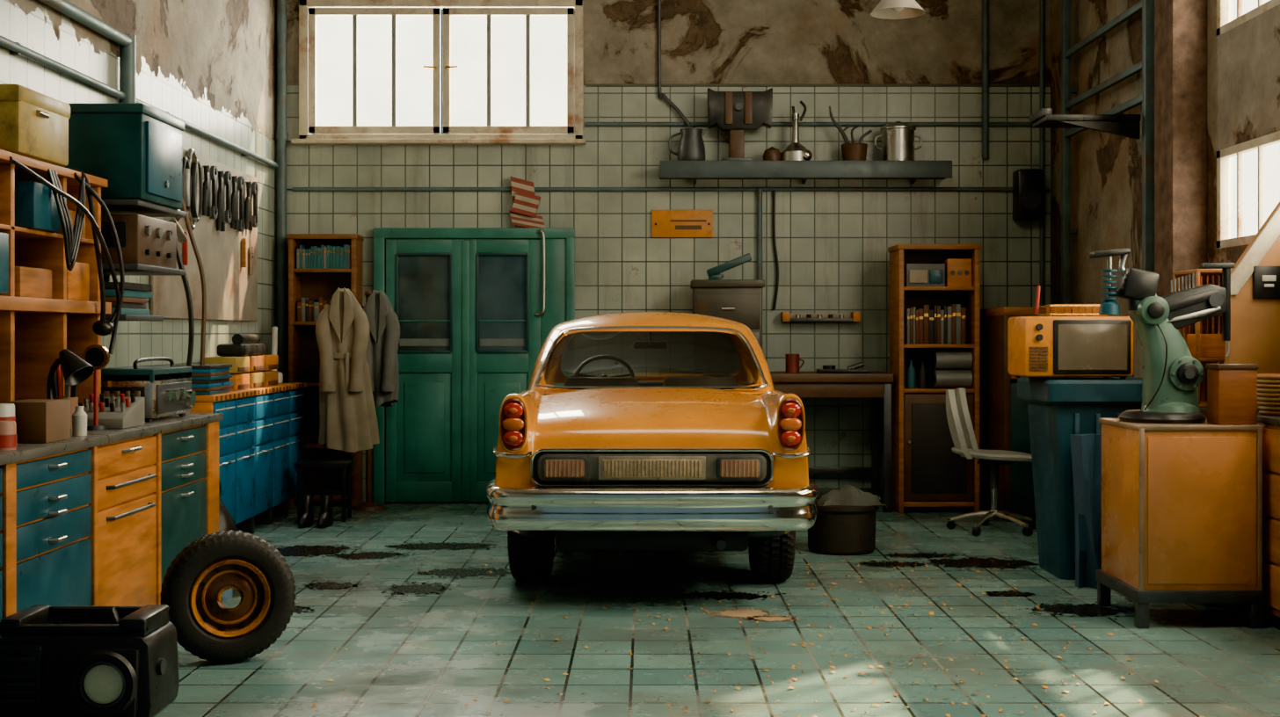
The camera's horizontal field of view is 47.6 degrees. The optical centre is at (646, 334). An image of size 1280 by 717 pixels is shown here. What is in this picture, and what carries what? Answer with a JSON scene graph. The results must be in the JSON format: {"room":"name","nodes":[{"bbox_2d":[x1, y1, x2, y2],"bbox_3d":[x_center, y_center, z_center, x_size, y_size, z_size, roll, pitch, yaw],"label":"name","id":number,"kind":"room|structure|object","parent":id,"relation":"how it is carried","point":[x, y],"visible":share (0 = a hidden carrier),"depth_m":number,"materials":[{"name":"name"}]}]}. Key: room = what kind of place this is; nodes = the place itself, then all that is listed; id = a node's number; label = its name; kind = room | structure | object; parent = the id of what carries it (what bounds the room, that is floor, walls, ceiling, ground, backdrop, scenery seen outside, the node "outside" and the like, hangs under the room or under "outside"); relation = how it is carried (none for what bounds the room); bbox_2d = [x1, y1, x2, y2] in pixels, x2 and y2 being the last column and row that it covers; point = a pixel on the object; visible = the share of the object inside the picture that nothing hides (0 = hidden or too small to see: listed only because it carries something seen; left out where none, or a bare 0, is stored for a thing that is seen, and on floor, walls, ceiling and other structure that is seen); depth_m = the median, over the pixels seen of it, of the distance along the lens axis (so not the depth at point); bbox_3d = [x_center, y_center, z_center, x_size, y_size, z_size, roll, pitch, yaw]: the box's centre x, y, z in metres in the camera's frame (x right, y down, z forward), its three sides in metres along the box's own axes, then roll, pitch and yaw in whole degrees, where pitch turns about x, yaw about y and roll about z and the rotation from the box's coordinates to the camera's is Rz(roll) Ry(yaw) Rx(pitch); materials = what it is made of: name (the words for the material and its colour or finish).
{"room":"auto repair garage","nodes":[
{"label":"auto repair garage","id":0,"kind":"room"},
{"bbox_2d":[0,0,276,370],"bbox_3d":[-3.120,-1.100,5.275,0.100,5.000,13.550,0,0,0],"label":"wall","id":1,"kind":"structure","parent":0,"point":[209,64],"depth_m":9.70,"materials":[{"name":"paint"}]},
{"bbox_2d":[0,0,278,168],"bbox_3d":[-3.022,-1.530,7.455,0.095,0.420,8.910,0,0,0],"label":"pipe","id":2,"kind":"object","parent":1,"relation":"attached to","point":[127,94],"visible":0.84,"depth_m":8.21,"materials":[{"name":"grey metal"}]},
{"bbox_2d":[101,199,186,321],"bbox_3d":[-2.835,-0.350,7.810,0.470,0.700,0.780,0,0,0],"label":"wall shelves","id":3,"kind":"object","parent":1,"relation":"attached to","point":[148,243],"visible":0.56,"depth_m":7.60,"materials":[{"name":"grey metal"}]},
{"bbox_2d":[64,103,184,210],"bbox_3d":[-2.783,-0.935,7.750,0.455,0.489,0.680,0,0,0],"label":"metal box","id":4,"kind":"object","parent":3,"relation":"on","point":[137,148],"visible":0.83,"depth_m":7.42,"materials":[{"name":"green metal"}]},
{"bbox_2d":[163,196,206,366],"bbox_3d":[-2.900,-0.183,8.839,0.306,1.974,0.357,0,0,19],"label":"air hose","id":5,"kind":"object","parent":1,"relation":"attached to","point":[181,237],"visible":0.38,"depth_m":8.82,"materials":[{"name":"black plastic"}]},
{"bbox_2d":[149,148,258,320],"bbox_3d":[-3.030,-0.666,10.150,0.069,1.133,2.400,0,0,0],"label":"pegboard","id":6,"kind":"object","parent":1,"relation":"attached to","point":[221,200],"visible":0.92,"depth_m":10.24,"materials":[{"name":"wood"}]},
{"bbox_2d":[275,0,288,503],"bbox_3d":[-3.010,-1.100,11.980,0.104,5.000,0.104,0,0,0],"label":"drain pipe","id":7,"kind":"object","parent":1,"relation":"attached to","point":[281,136],"visible":0.67,"depth_m":11.94,"materials":[{"name":"metal"}]},
{"bbox_2d":[286,0,1050,502],"bbox_3d":[0.145,-1.100,12.100,6.630,5.000,0.100,0,0,0],"label":"wall","id":8,"kind":"structure","parent":0,"point":[833,256],"depth_m":12.05,"materials":[{"name":"tile"}]},
{"bbox_2d":[290,0,585,145],"bbox_3d":[-1.710,-2.170,11.987,2.420,1.200,0.120,0,0,0],"label":"window","id":9,"kind":"structure","parent":8,"relation":"in","point":[309,10],"depth_m":12.00,"materials":[{"name":"beige paint"}]},
{"bbox_2d":[373,227,574,503],"bbox_3d":[-1.420,0.263,11.977,1.660,2.275,0.138,0,0,0],"label":"door","id":10,"kind":"structure","parent":8,"relation":"in","point":[476,317],"depth_m":11.98,"materials":[{"name":"green paint"}]},
{"bbox_2d":[509,176,545,227],"bbox_3d":[-0.980,-1.075,11.962,0.300,0.450,0.084,0,0,0],"label":"pennant","id":11,"kind":"object","parent":8,"relation":"attached to","point":[526,204],"visible":1,"depth_m":11.95,"materials":[{"name":"red fabric"}]},
{"bbox_2d":[291,0,1049,310],"bbox_3d":[0.205,-1.650,12.004,6.270,3.900,0.078,0,0,0],"label":"conduit","id":12,"kind":"object","parent":8,"relation":"attached to","point":[985,124],"visible":0.94,"depth_m":12.01,"materials":[{"name":"grey metal"}]},
{"bbox_2d":[651,210,712,237],"bbox_3d":[0.300,-0.915,12.030,0.510,0.230,0.040,0,0,0],"label":"wall sign","id":13,"kind":"object","parent":8,"relation":"attached to","point":[665,223],"visible":1,"depth_m":12.02,"materials":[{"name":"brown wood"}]},
{"bbox_2d":[659,160,952,184],"bbox_3d":[1.290,-1.320,11.852,2.360,0.160,0.305,0,0,0],"label":"wall shelf","id":14,"kind":"object","parent":8,"relation":"attached to","point":[803,170],"visible":1,"depth_m":11.70,"materials":[{"name":"metal"}]},
{"bbox_2d":[668,127,707,160],"bbox_3d":[0.354,-1.536,11.841,0.266,0.270,0.235,0,0,-38],"label":"jug","id":15,"kind":"object","parent":14,"relation":"on","point":[691,147],"visible":0.91,"depth_m":11.77,"materials":[{"name":"metal"}]},
{"bbox_2d":[706,87,772,160],"bbox_3d":[0.765,-1.700,11.835,0.530,0.597,0.210,0,0,0],"label":"stand","id":16,"kind":"object","parent":14,"relation":"on","point":[734,112],"visible":0.94,"depth_m":11.77,"materials":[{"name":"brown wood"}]},
{"bbox_2d":[762,100,812,160],"bbox_3d":[1.150,-1.655,11.845,0.400,0.507,0.250,0,0,0],"label":"can","id":17,"kind":"object","parent":14,"relation":"on","point":[795,151],"visible":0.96,"depth_m":11.79,"materials":[{"name":"silver metal"}]},
{"bbox_2d":[829,106,872,160],"bbox_3d":[1.672,-1.631,11.850,0.260,0.461,0.258,0,0,-45],"label":"pot","id":18,"kind":"object","parent":14,"relation":"on","point":[851,151],"visible":0.98,"depth_m":11.79,"materials":[{"name":"brown ceramic"}]},
{"bbox_2d":[874,121,922,160],"bbox_3d":[2.060,-1.569,11.850,0.291,0.335,0.290,0,0,43],"label":"stock pot","id":19,"kind":"object","parent":14,"relation":"on","point":[898,138],"visible":0.98,"depth_m":11.74,"materials":[{"name":"silver metal"}]},
{"bbox_2d":[585,83,1051,87],"bbox_3d":[1.430,-2.065,12.040,3.860,0.020,0.020,0,0,0],"label":"trim","id":20,"kind":"structure","parent":8,"relation":"attached to","point":[586,84],"depth_m":12.03,"materials":[{"name":"metal"}]},
{"bbox_2d":[780,312,860,321],"bbox_3d":[1.440,-0.140,11.975,0.640,0.080,0.150,0,0,0],"label":"shelf","id":21,"kind":"object","parent":8,"relation":"attached to","point":[785,316],"visible":1,"depth_m":11.91,"materials":[{"name":"metal"}]},
{"bbox_2d":[814,487,882,502],"bbox_3d":[1.390,1.340,12.040,3.940,0.120,0.020,0,0,0],"label":"baseboard","id":22,"kind":"structure","parent":8,"relation":"attached to","point":[822,491],"depth_m":12.03,"materials":[{"name":"tile"}]},
{"bbox_2d":[1012,168,1043,220],"bbox_3d":[3.145,-1.145,11.947,0.210,0.410,0.205,0,0,0],"label":"wall speaker","id":23,"kind":"object","parent":8,"relation":"attached to","point":[1028,184],"visible":1,"depth_m":11.85,"materials":[{"name":"black plastic"}]},
{"bbox_2d":[152,502,1279,716],"bbox_3d":[0.145,1.500,5.325,6.630,0.200,13.650,0,0,0],"label":"floor","id":24,"kind":"structure","parent":0,"point":[1205,661],"depth_m":6.55,"materials":[{"name":"tile"}]},
{"bbox_2d":[0,604,179,716],"bbox_3d":[-2.070,1.206,5.352,0.599,0.387,0.396,0,0,0],"label":"projector","id":25,"kind":"object","parent":24,"relation":"on","point":[56,661],"visible":1,"depth_m":5.22,"materials":[{"name":"black plastic"}]},
{"bbox_2d":[0,413,223,637],"bbox_3d":[-2.720,0.925,6.350,0.679,0.950,3.740,0,0,0],"label":"cabinet","id":26,"kind":"object","parent":24,"relation":"on","point":[101,517],"depth_m":6.50,"materials":[{"name":"orange paint"}]},
{"bbox_2d":[0,421,17,450],"bbox_3d":[-2.500,0.394,5.620,0.116,0.110,0.116,0,0,0],"label":"tin","id":27,"kind":"object","parent":26,"relation":"on","point":[8,429],"visible":1,"depth_m":5.59,"materials":[{"name":"red metal"}]},
{"bbox_2d":[0,403,15,421],"bbox_3d":[-2.580,0.364,5.780,0.126,0.170,0.126,0,0,0],"label":"tin","id":28,"kind":"object","parent":27,"relation":"on","point":[7,410],"visible":0.51,"depth_m":5.75,"materials":[{"name":"white plastic"}]},
{"bbox_2d":[3,399,70,443],"bbox_3d":[-2.550,0.364,6.075,0.180,0.170,0.250,0,0,0],"label":"carton","id":29,"kind":"object","parent":26,"relation":"on","point":[37,420],"visible":0.86,"depth_m":5.95,"materials":[{"name":"brown cardboard"}]},
{"bbox_2d":[0,149,124,405],"bbox_3d":[-2.822,-0.176,6.315,0.466,1.250,2.030,0,0,0],"label":"wooden hutch","id":30,"kind":"object","parent":26,"relation":"on","point":[53,293],"visible":0.97,"depth_m":6.85,"materials":[{"name":"orange wood"}]},
{"bbox_2d":[0,83,70,167],"bbox_3d":[-2.853,-0.931,6.525,0.345,0.298,0.570,0,0,0],"label":"toolbox","id":31,"kind":"object","parent":30,"relation":"on","point":[34,125],"visible":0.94,"depth_m":6.40,"materials":[{"name":"yellow paint"}]},
{"bbox_2d":[50,357,78,432],"bbox_3d":[-2.657,0.279,6.640,0.123,0.341,0.125,0,0,0],"label":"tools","id":32,"kind":"object","parent":26,"relation":"on","point":[56,382],"visible":0.35,"depth_m":6.61,"materials":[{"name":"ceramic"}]},
{"bbox_2d":[46,349,94,435],"bbox_3d":[-2.565,0.258,6.408,0.252,0.383,0.140,0,0,13],"label":"desk lamp","id":33,"kind":"object","parent":26,"relation":"on","point":[76,370],"visible":0.73,"depth_m":6.41,"materials":[{"name":"black metal"}]},
{"bbox_2d":[72,406,87,436],"bbox_3d":[-2.500,0.384,6.400,0.064,0.130,0.064,0,0,0],"label":"bottle","id":34,"kind":"object","parent":26,"relation":"on","point":[79,417],"visible":1,"depth_m":6.38,"materials":[{"name":"plastic"}]},
{"bbox_2d":[81,344,109,430],"bbox_3d":[-2.580,0.249,6.800,0.120,0.400,0.090,0,0,0],"label":"desk lamp","id":35,"kind":"object","parent":26,"relation":"on","point":[98,356],"visible":0.85,"depth_m":6.79,"materials":[{"name":"metal"}]},
{"bbox_2d":[78,393,145,429],"bbox_3d":[-2.600,0.370,7.000,0.260,0.158,0.300,0,0,0],"label":"rack","id":36,"kind":"object","parent":26,"relation":"on","point":[122,412],"visible":0.82,"depth_m":6.96,"materials":[{"name":"beige plastic"}]},
{"bbox_2d":[101,356,196,421],"bbox_3d":[-2.655,0.286,7.670,0.410,0.326,0.660,0,0,0],"label":"radio","id":37,"kind":"object","parent":26,"relation":"on","point":[167,391],"visible":0.74,"depth_m":7.42,"materials":[{"name":"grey metal"}]},
{"bbox_2d":[160,530,296,663],"bbox_3d":[-1.790,1.124,6.220,0.553,0.553,0.220,0,0,-20],"label":"tyre","id":38,"kind":"object","parent":24,"relation":"on","point":[229,595],"visible":0.98,"depth_m":6.15,"materials":[{"name":"rubber"}]},
{"bbox_2d":[189,382,306,533],"bbox_3d":[-2.882,0.895,10.385,0.357,1.010,2.510,0,0,0],"label":"base cabinet","id":39,"kind":"object","parent":24,"relation":"on","point":[261,437],"visible":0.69,"depth_m":10.21,"materials":[{"name":"metal"}]},
{"bbox_2d":[174,363,233,395],"bbox_3d":[-2.887,0.295,9.472,0.251,0.186,0.554,0,0,0],"label":"magazine stack","id":40,"kind":"object","parent":39,"relation":"on","point":[209,379],"visible":0.7,"depth_m":9.26,"materials":[{"name":"teal paper"}]},
{"bbox_2d":[204,355,278,391],"bbox_3d":[-2.905,0.275,10.475,0.230,0.229,1.150,0,0,0],"label":"bins","id":41,"kind":"object","parent":39,"relation":"on","point":[247,372],"visible":0.81,"depth_m":10.30,"materials":[{"name":"orange paint"}]},
{"bbox_2d":[216,334,265,356],"bbox_3d":[-2.900,0.079,10.400,0.200,0.158,0.600,0,0,0],"label":"roll","id":42,"kind":"object","parent":41,"relation":"on","point":[243,345],"visible":1,"depth_m":10.15,"materials":[{"name":"fabric"}]},
{"bbox_2d":[270,327,283,384],"bbox_3d":[-2.920,0.165,11.355,0.160,0.446,0.231,0,0,0],"label":"broom","id":43,"kind":"object","parent":39,"relation":"on","point":[274,330],"visible":0.45,"depth_m":11.38,"materials":[{"name":"white plastic"}]},
{"bbox_2d":[292,605,323,613],"bbox_3d":[-1.844,1.397,7.340,0.410,0.001,0.258,0,0,0],"label":"oil stain","id":44,"kind":"object","parent":24,"relation":"on","point":[296,609],"visible":0.4,"depth_m":7.36,"materials":[{"name":"black liquid"}]},
{"bbox_2d":[298,494,333,529],"bbox_3d":[-2.410,1.290,10.550,0.234,0.220,0.273,0,0,0],"label":"boots","id":45,"kind":"object","parent":24,"relation":"on","point":[306,519],"visible":1,"depth_m":10.56,"materials":[{"name":"black leather"}]},
{"bbox_2d":[276,545,357,557],"bbox_3d":[-2.184,1.397,9.354,0.806,0.001,0.543,0,0,0],"label":"oil stain","id":46,"kind":"object","parent":24,"relation":"on","point":[296,550],"visible":0.77,"depth_m":9.35,"materials":[{"name":"black liquid"}]},
{"bbox_2d":[294,459,355,522],"bbox_3d":[-2.420,1.180,10.930,0.400,0.440,0.260,0,0,0],"label":"step stool","id":47,"kind":"object","parent":24,"relation":"on","point":[306,464],"visible":0.92,"depth_m":10.81,"materials":[{"name":"black wood"}]},
{"bbox_2d":[286,233,363,507],"bbox_3d":[-2.625,0.295,11.885,0.570,2.210,0.290,0,0,0],"label":"bookcase","id":48,"kind":"object","parent":24,"relation":"on","point":[319,265],"visible":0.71,"depth_m":11.90,"materials":[{"name":"brown wood"}]},
{"bbox_2d":[297,298,331,321],"bbox_3d":[-2.623,-0.200,11.874,0.434,0.200,0.151,0,0,0],"label":"books","id":49,"kind":"object","parent":48,"relation":"on","point":[308,310],"depth_m":11.80,"materials":[{"name":"brown paper"}]},
{"bbox_2d":[296,244,350,269],"bbox_3d":[-2.621,-0.628,11.864,0.437,0.197,0.171,0,0,0],"label":"books","id":50,"kind":"object","parent":48,"relation":"on","point":[329,257],"depth_m":11.78,"materials":[{"name":"teal paper"}]},
{"bbox_2d":[298,581,359,590],"bbox_3d":[-1.764,1.397,8.057,0.368,0.001,0.300,0,0,0],"label":"oil stain","id":51,"kind":"object","parent":24,"relation":"on","point":[324,585],"visible":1,"depth_m":8.05,"materials":[{"name":"black liquid"}]},
{"bbox_2d":[314,551,419,559],"bbox_3d":[-1.762,1.397,9.144,0.656,0.001,0.365,0,0,0],"label":"oil stain","id":52,"kind":"object","parent":24,"relation":"on","point":[360,555],"visible":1,"depth_m":9.17,"materials":[{"name":"black liquid"}]},
{"bbox_2d":[351,290,385,510],"bbox_3d":[-2.220,0.525,11.600,0.260,1.750,0.260,0,0,0],"label":"coat stand","id":53,"kind":"object","parent":24,"relation":"on","point":[367,505],"visible":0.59,"depth_m":11.58,"materials":[{"name":"brown wood"}]},
{"bbox_2d":[315,287,379,452],"bbox_3d":[-2.307,0.277,11.215,0.479,1.267,0.262,0,0,0],"label":"coat","id":54,"kind":"object","parent":53,"relation":"hanging from","point":[348,423],"visible":1,"depth_m":11.14,"materials":[{"name":"beige fabric"}]},
{"bbox_2d":[362,290,399,407],"bbox_3d":[-2.119,0.117,11.466,0.355,0.927,0.224,0,0,0],"label":"coat","id":55,"kind":"object","parent":53,"relation":"hanging from","point":[384,325],"visible":0.77,"depth_m":11.41,"materials":[{"name":"grey fabric"}]},
{"bbox_2d":[381,581,460,596],"bbox_3d":[-1.230,1.397,7.947,0.408,0.001,0.484,0,0,0],"label":"oil stain","id":56,"kind":"object","parent":24,"relation":"on","point":[425,588],"visible":1,"depth_m":7.94,"materials":[{"name":"black liquid"}]},
{"bbox_2d":[385,540,497,551],"bbox_3d":[-1.330,1.397,9.565,0.869,0.001,0.463,0,0,0],"label":"oil stain","id":57,"kind":"object","parent":24,"relation":"on","point":[442,545],"visible":1,"depth_m":9.55,"materials":[{"name":"black liquid"}]},
{"bbox_2d":[410,567,510,579],"bbox_3d":[-1.074,1.397,8.494,0.740,0.001,0.440,0,0,0],"label":"oil stain","id":58,"kind":"object","parent":24,"relation":"on","point":[464,572],"visible":0.88,"depth_m":8.49,"materials":[{"name":"black liquid"}]},
{"bbox_2d":[485,312,818,581],"bbox_3d":[0.029,0.631,9.231,1.734,1.538,4.156,0,0,0],"label":"car","id":59,"kind":"object","parent":24,"relation":"on","point":[597,461],"visible":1,"depth_m":7.40,"materials":[{"name":"orange paint"}]},
{"bbox_2d":[492,393,532,458],"bbox_3d":[-0.714,0.464,7.362,0.290,0.323,0.148,0,0,38],"label":"tail light","id":60,"kind":"object","parent":59,"relation":"attached to","point":[515,434],"depth_m":7.29,"materials":[{"name":"red plastic"}]},
{"bbox_2d":[541,457,587,479],"bbox_3d":[-0.410,0.675,7.279,0.230,0.116,0.033,0,0,0],"label":"light","id":61,"kind":"object","parent":59,"relation":"attached to","point":[552,468],"depth_m":7.27,"materials":[{"name":"plastic"}]},
{"bbox_2d":[633,332,667,349],"bbox_3d":[0.030,0.033,9.754,0.220,0.133,0.067,0,0,0],"label":"mirror","id":62,"kind":"object","parent":59,"relation":"attached to","point":[637,345],"depth_m":9.73,"materials":[{"name":"black plastic"}]},
{"bbox_2d":[716,457,763,479],"bbox_3d":[0.470,0.675,7.279,0.230,0.116,0.033,0,0,0],"label":"light","id":63,"kind":"object","parent":59,"relation":"attached to","point":[727,468],"depth_m":7.27,"materials":[{"name":"plastic"}]},
{"bbox_2d":[771,393,811,458],"bbox_3d":[0.774,0.464,7.362,0.290,0.323,0.148,0,0,-38],"label":"tail light","id":64,"kind":"object","parent":59,"relation":"attached to","point":[789,439],"depth_m":7.29,"materials":[{"name":"red plastic"}]},
{"bbox_2d":[676,589,786,600],"bbox_3d":[0.430,1.397,7.762,0.653,0.001,0.307,0,0,0],"label":"oil stain","id":65,"kind":"object","parent":24,"relation":"on","point":[723,595],"visible":1,"depth_m":7.75,"materials":[{"name":"black liquid"}]},
{"bbox_2d":[705,608,778,619],"bbox_3d":[0.485,1.397,7.243,0.379,0.001,0.286,0,0,0],"label":"mud","id":66,"kind":"object","parent":24,"relation":"on","point":[738,614],"visible":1,"depth_m":7.24,"materials":[{"name":"brown soil"}]},
{"bbox_2d":[281,549,1204,716],"bbox_3d":[0.402,1.393,7.012,3.599,0.007,4.706,0,0,0],"label":"leaves","id":67,"kind":"object","parent":24,"relation":"on","point":[929,613],"visible":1,"depth_m":6.18,"materials":[{"name":"orange plant"}]},
{"bbox_2d":[740,615,808,622],"bbox_3d":[0.631,1.397,7.117,0.342,0.001,0.155,0,0,0],"label":"mud","id":68,"kind":"object","parent":24,"relation":"on","point":[762,618],"visible":1,"depth_m":7.11,"materials":[{"name":"brown soil"}]},
{"bbox_2d":[658,371,893,512],"bbox_3d":[1.015,0.855,11.660,1.830,1.090,0.680,0,0,0],"label":"workbench","id":69,"kind":"object","parent":24,"relation":"on","point":[875,386],"visible":0.42,"depth_m":11.36,"materials":[{"name":"brown wood"}]},
{"bbox_2d":[690,279,764,372],"bbox_3d":[0.650,-0.060,11.669,0.580,0.739,0.402,0,0,0],"label":"tool chest","id":70,"kind":"object","parent":69,"relation":"on","point":[740,301],"visible":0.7,"depth_m":11.49,"materials":[{"name":"metal"}]},
{"bbox_2d":[706,253,751,279],"bbox_3d":[0.665,-0.537,11.615,0.358,0.212,0.130,0,0,0],"label":"plane","id":71,"kind":"object","parent":70,"relation":"on","point":[716,272],"visible":0.89,"depth_m":11.55,"materials":[{"name":"green metal"}]},
{"bbox_2d":[785,354,804,373],"bbox_3d":[1.172,0.234,11.493,0.138,0.150,0.110,0,0,32],"label":"enamel mug","id":72,"kind":"object","parent":69,"relation":"on","point":[792,360],"visible":1,"depth_m":11.46,"materials":[{"name":"red metal"}]},
{"bbox_2d":[816,362,869,373],"bbox_3d":[1.560,0.265,11.510,0.400,0.088,0.180,0,0,0],"label":"tool","id":73,"kind":"object","parent":69,"relation":"on","point":[826,369],"visible":1,"depth_m":11.42,"materials":[{"name":"black metal"}]},
{"bbox_2d":[807,485,887,555],"bbox_3d":[1.282,1.185,9.350,0.515,0.428,0.470,0,0,0],"label":"tub","id":74,"kind":"object","parent":24,"relation":"on","point":[845,524],"visible":0.91,"depth_m":9.18,"materials":[{"name":"black plastic"}]},
{"bbox_2d":[860,560,936,567],"bbox_3d":[1.526,1.397,8.798,0.474,0.001,0.290,0,0,0],"label":"oil stain","id":75,"kind":"object","parent":24,"relation":"on","point":[874,563],"visible":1,"depth_m":8.82,"materials":[{"name":"black liquid"}]},
{"bbox_2d":[878,552,957,558],"bbox_3d":[1.710,1.397,9.159,0.510,0.001,0.245,0,0,0],"label":"oil stain","id":76,"kind":"object","parent":24,"relation":"on","point":[923,555],"visible":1,"depth_m":9.15,"materials":[{"name":"black liquid"}]},
{"bbox_2d":[887,244,981,513],"bbox_3d":[2.285,0.350,11.520,0.650,2.100,0.460,0,0,0],"label":"bookcase","id":77,"kind":"object","parent":24,"relation":"on","point":[934,289],"visible":0.97,"depth_m":11.34,"materials":[{"name":"brown wood"}]},
{"bbox_2d":[903,304,966,344],"bbox_3d":[2.270,-0.077,11.419,0.459,0.314,0.161,0,0,0],"label":"books","id":78,"kind":"object","parent":77,"relation":"on","point":[943,324],"depth_m":11.34,"materials":[{"name":"brown paper"}]},
{"bbox_2d":[915,556,1039,570],"bbox_3d":[2.067,1.397,8.879,0.842,0.001,0.635,0,0,0],"label":"oil stain","id":79,"kind":"object","parent":24,"relation":"on","point":[972,562],"visible":0.98,"depth_m":8.85,"materials":[{"name":"black liquid"}]},
{"bbox_2d":[945,387,1036,536],"bbox_3d":[2.451,0.895,10.325,0.681,1.010,0.611,0,0,0],"label":"office chair","id":80,"kind":"object","parent":24,"relation":"on","point":[959,422],"visible":0.99,"depth_m":10.25,"materials":[{"name":"silver metal"}]},
{"bbox_2d":[980,590,1035,596],"bbox_3d":[1.946,1.397,7.810,0.293,0.001,0.193,0,0,0],"label":"oil stain","id":81,"kind":"object","parent":24,"relation":"on","point":[994,593],"visible":1,"depth_m":7.80,"materials":[{"name":"black liquid"}]},
{"bbox_2d":[980,307,1046,521],"bbox_3d":[2.950,0.600,11.275,0.540,1.600,0.850,0,0,0],"label":"wooden sideboard","id":82,"kind":"object","parent":24,"relation":"on","point":[1004,417],"visible":0.3,"depth_m":10.88,"materials":[{"name":"brown wood"}]},
{"bbox_2d":[1025,602,1134,619],"bbox_3d":[2.205,1.397,7.329,0.590,0.001,0.465,0,0,0],"label":"oil stain","id":83,"kind":"object","parent":24,"relation":"on","point":[1086,609],"visible":1,"depth_m":7.33,"materials":[{"name":"black liquid"}]},
{"bbox_2d":[1017,377,1142,580],"bbox_3d":[2.590,0.830,8.500,0.680,1.140,0.700,0,0,0],"label":"storage bin","id":84,"kind":"object","parent":24,"relation":"on","point":[1058,408],"visible":0.44,"depth_m":8.24,"materials":[{"name":"blue plastic"}]},
{"bbox_2d":[1008,316,1133,379],"bbox_3d":[2.450,0.079,8.427,0.620,0.358,0.506,0,0,0],"label":"television","id":85,"kind":"object","parent":84,"relation":"on","point":[1038,346],"visible":1,"depth_m":8.19,"materials":[{"name":"orange plastic"}]},
{"bbox_2d":[1032,285,1040,316],"bbox_3d":[2.268,-0.190,8.406,0.055,0.183,0.036,0,0,-37],"label":"pen","id":86,"kind":"object","parent":85,"relation":"on","point":[1038,288],"visible":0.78,"depth_m":8.40,"materials":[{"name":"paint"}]},
{"bbox_2d":[1039,304,1107,316],"bbox_3d":[2.460,-0.137,8.375,0.327,0.066,0.260,0,0,0],"label":"book","id":87,"kind":"object","parent":85,"relation":"on","point":[1052,309],"visible":0.85,"depth_m":8.27,"materials":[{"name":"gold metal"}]},
{"bbox_2d":[1069,433,1101,589],"bbox_3d":[2.532,0.980,8.043,0.313,0.840,0.214,0,0,0],"label":"bin","id":88,"kind":"object","parent":24,"relation":"on","point":[1086,449],"visible":0.51,"depth_m":8.02,"materials":[{"name":"blue fabric"}]},
{"bbox_2d":[1096,418,1263,628],"bbox_3d":[2.630,0.917,7.200,0.600,0.965,0.640,0,0,0],"label":"base cabinet","id":89,"kind":"object","parent":24,"relation":"on","point":[1181,504],"visible":0.94,"depth_m":6.89,"materials":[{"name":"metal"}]},
{"bbox_2d":[1089,247,1234,423],"bbox_3d":[2.557,0.005,7.202,0.655,0.858,0.410,0,0,27],"label":"machine","id":90,"kind":"object","parent":89,"relation":"on","point":[1172,377],"visible":1,"depth_m":7.13,"materials":[{"name":"green metal"}]},
{"bbox_2d":[1205,363,1258,424],"bbox_3d":[2.828,0.289,7.005,0.195,0.289,0.160,0,0,0],"label":"wooden box","id":91,"kind":"object","parent":89,"relation":"on","point":[1232,389],"visible":1,"depth_m":6.93,"materials":[{"name":"brown wood"}]},
{"bbox_2d":[1199,407,1279,630],"bbox_3d":[3.150,0.900,7.150,0.401,1.000,2.320,0,0,0],"label":"base cabinet","id":92,"kind":"object","parent":24,"relation":"on","point":[1270,425],"visible":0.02,"depth_m":6.92,"materials":[{"name":"brown wood"}]},
{"bbox_2d":[1173,269,1231,407],"bbox_3d":[3.140,0.024,8.025,0.320,0.750,0.350,0,0,0],"label":"wooden crate","id":93,"kind":"object","parent":92,"relation":"on","point":[1209,347],"visible":0.41,"depth_m":7.97,"materials":[{"name":"brown wood"}]},
{"bbox_2d":[1224,201,1279,411],"bbox_3d":[3.163,-0.171,7.463,0.355,1.138,0.075,0,0,0],"label":"leaning board","id":94,"kind":"object","parent":92,"relation":"on","point":[1255,276],"visible":0.77,"depth_m":7.45,"materials":[{"name":"beige paint"}]},
{"bbox_2d":[1257,373,1279,415],"bbox_3d":[3.150,0.298,7.150,0.308,0.199,0.308,0,0,-28],"label":"wicker basket","id":95,"kind":"object","parent":92,"relation":"on","point":[1268,384],"visible":0.87,"depth_m":7.08,"materials":[{"name":"orange wicker"}]},
{"bbox_2d":[1050,0,1279,378],"bbox_3d":[3.410,-1.100,5.275,0.100,5.000,13.550,0,0,0],"label":"wall","id":96,"kind":"structure","parent":0,"point":[1243,61],"depth_m":10.26,"materials":[{"name":"paint"}]},
{"bbox_2d":[1029,0,1154,304],"bbox_3d":[2.980,-1.905,10.375,0.760,3.370,1.920,0,0,0],"label":"metal frame","id":97,"kind":"structure","parent":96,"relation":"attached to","point":[1111,121],"depth_m":9.60,"materials":[{"name":"blue paint"}]},
{"bbox_2d":[1216,130,1279,248],"bbox_3d":[3.390,-0.790,6.575,0.059,0.580,3.950,0,0,0],"label":"window","id":98,"kind":"structure","parent":96,"relation":"in","point":[1224,156],"depth_m":8.27,"materials":[{"name":"beige paint"}]},
{"bbox_2d":[1216,0,1279,36],"bbox_3d":[3.390,-2.275,6.575,0.059,1.050,3.950,0,0,0],"label":"window","id":99,"kind":"structure","parent":96,"relation":"in","point":[1224,24],"depth_m":8.28,"materials":[{"name":"beige paint"}]},
{"bbox_2d":[1154,0,1207,400],"bbox_3d":[3.255,-1.100,8.840,0.210,5.000,0.320,0,0,0],"label":"brick column","id":100,"kind":"structure","parent":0,"point":[1180,25],"depth_m":8.68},
{"bbox_3d":[0.145,-3.700,5.325,6.630,0.200,13.650,0,0,0],"label":"ceiling","id":101,"kind":"structure","parent":0,"visible":0},
{"bbox_2d":[869,0,925,19],"bbox_3d":[1.560,-2.795,9.000,0.340,1.610,0.340,0,0,0],"label":"pendant lamp","id":102,"kind":"object","parent":101,"relation":"hanging from","point":[885,9],"visible":1,"depth_m":9.05,"materials":[{"name":"white plastic"}]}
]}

